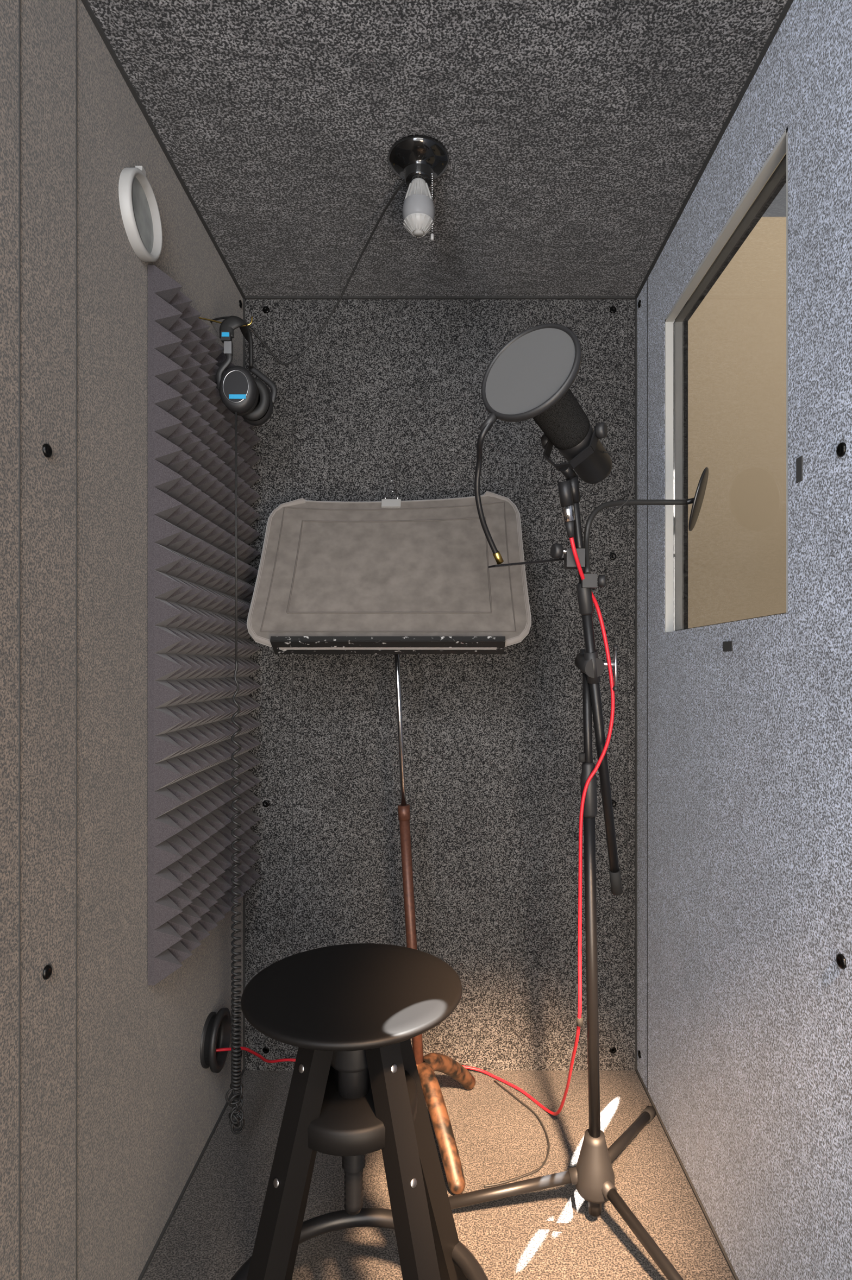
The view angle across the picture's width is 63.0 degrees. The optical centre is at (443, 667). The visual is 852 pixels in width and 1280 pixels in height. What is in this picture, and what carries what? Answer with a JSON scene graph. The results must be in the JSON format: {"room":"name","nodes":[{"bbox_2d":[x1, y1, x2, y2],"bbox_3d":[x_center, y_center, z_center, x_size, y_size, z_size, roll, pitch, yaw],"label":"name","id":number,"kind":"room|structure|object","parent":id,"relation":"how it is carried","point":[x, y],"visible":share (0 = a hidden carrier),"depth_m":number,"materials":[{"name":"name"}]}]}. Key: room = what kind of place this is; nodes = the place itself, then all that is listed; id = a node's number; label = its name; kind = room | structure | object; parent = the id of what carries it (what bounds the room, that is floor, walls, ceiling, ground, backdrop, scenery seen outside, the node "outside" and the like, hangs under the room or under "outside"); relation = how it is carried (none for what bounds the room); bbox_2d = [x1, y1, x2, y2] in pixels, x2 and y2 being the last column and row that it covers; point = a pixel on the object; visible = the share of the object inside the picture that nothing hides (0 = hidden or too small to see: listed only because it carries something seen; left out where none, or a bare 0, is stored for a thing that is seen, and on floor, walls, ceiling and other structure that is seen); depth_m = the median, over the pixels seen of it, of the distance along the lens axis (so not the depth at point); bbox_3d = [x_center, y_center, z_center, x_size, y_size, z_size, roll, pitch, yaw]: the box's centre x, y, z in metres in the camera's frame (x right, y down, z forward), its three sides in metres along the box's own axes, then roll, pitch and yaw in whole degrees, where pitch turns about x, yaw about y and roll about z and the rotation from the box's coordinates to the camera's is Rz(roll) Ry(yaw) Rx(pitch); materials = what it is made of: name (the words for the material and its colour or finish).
{"room":"vocal recording booth","nodes":[
{"label":"vocal recording booth","id":0,"kind":"room"},
{"bbox_2d":[0,0,242,1279],"bbox_3d":[-0.592,0.043,0.721,0.104,2.303,2.342,0,0,0],"label":"wall","id":1,"kind":"structure","parent":0,"point":[109,1106],"depth_m":1.03,"materials":[{"name":"fabric"}]},
{"bbox_2d":[118,165,162,261],"bbox_3d":[-0.534,-0.805,1.235,0.019,0.145,0.140,0,0,0],"label":"air vent","id":2,"kind":"object","parent":1,"relation":"in","point":[139,210],"visible":1,"depth_m":1.23,"materials":[{"name":"grey plastic"}]},
{"bbox_2d":[147,265,261,985],"bbox_3d":[-0.514,-0.078,1.579,0.055,1.321,0.610,0,0,0],"label":"foam","id":3,"kind":"object","parent":1,"relation":"attached to","point":[191,685],"visible":0.91,"depth_m":1.40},
{"bbox_2d":[199,1007,231,1073],"bbox_3d":[-0.527,0.862,1.612,0.034,0.134,0.134,0,0,0],"label":"port","id":4,"kind":"object","parent":1,"relation":"attached to","point":[216,1033],"visible":0.96,"depth_m":1.59,"materials":[{"name":"black plastic"}]},
{"bbox_2d":[198,315,276,1134],"bbox_3d":[-0.459,0.113,1.529,0.170,1.779,0.102,0,0,0],"label":"headphones","id":5,"kind":"object","parent":1,"relation":"hanging from","point":[247,396],"visible":1,"depth_m":1.49,"materials":[{"name":"black plastic"}]},
{"bbox_2d":[80,0,793,299],"bbox_3d":[-0.009,-1.056,0.721,1.270,0.106,2.542,0,0,0],"label":"ceiling","id":6,"kind":"structure","parent":0,"point":[577,136],"depth_m":1.29,"materials":[{"name":"fabric"}]},
{"bbox_2d":[210,134,449,365],"bbox_3d":[-0.272,-0.872,1.510,0.569,0.275,0.392,0,0,0],"label":"light","id":7,"kind":"object","parent":6,"relation":"attached to","point":[418,160],"depth_m":1.36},
{"bbox_2d":[137,1068,738,1279],"bbox_3d":[-0.009,1.141,0.721,1.270,0.105,2.542,0,0,0],"label":"floor","id":8,"kind":"structure","parent":0,"point":[210,1231],"depth_m":1.43,"materials":[{"name":"carpet"}]},
{"bbox_2d":[230,943,488,1279],"bbox_3d":[-0.125,0.768,0.970,0.410,0.652,0.410,0,0,0],"label":"stool","id":9,"kind":"object","parent":8,"relation":"on","point":[352,1013],"visible":1,"depth_m":0.91,"materials":[{"name":"black wood"}]},
{"bbox_2d":[246,480,531,1194],"bbox_3d":[-0.122,0.305,1.624,0.640,1.572,0.394,0,0,0],"label":"music stand","id":10,"kind":"object","parent":8,"relation":"on","point":[396,577],"visible":0.88,"depth_m":1.63,"materials":[{"name":"silver metal"}]},
{"bbox_2d":[216,323,708,1279],"bbox_3d":[-0.007,0.286,1.435,1.060,1.617,0.889,0,0,0],"label":"microphone stand","id":11,"kind":"object","parent":8,"relation":"on","point":[532,375],"visible":0.94,"depth_m":1.28,"materials":[{"name":"black metal"}]},
{"bbox_2d":[242,298,637,1070],"bbox_3d":[-0.009,0.043,1.940,1.270,2.303,0.105,0,0,0],"label":"wall","id":12,"kind":"structure","parent":0,"point":[387,390],"depth_m":1.89,"materials":[{"name":"fabric"}]},
{"bbox_2d":[637,0,851,1279],"bbox_3d":[0.554,0.043,0.721,0.064,2.303,2.342,0,0,0],"label":"wall","id":13,"kind":"structure","parent":0,"point":[744,727],"depth_m":1.14,"materials":[{"name":"fabric"}]},
{"bbox_2d":[672,152,785,630],"bbox_3d":[0.550,-0.457,1.360,0.006,0.736,0.587,0,0,0],"label":"window","id":14,"kind":"structure","parent":13,"relation":"in","point":[729,335],"depth_m":1.31,"materials":[{"name":"white"}]},
{"label":"outside","id":15,"kind":"structure","parent":0,"visible":0},
{"bbox_2d":[689,613,784,628],"bbox_3d":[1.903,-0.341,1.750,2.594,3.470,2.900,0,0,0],"label":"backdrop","id":16,"kind":"structure","parent":15,"point":[784,613],"depth_m":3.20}
]}

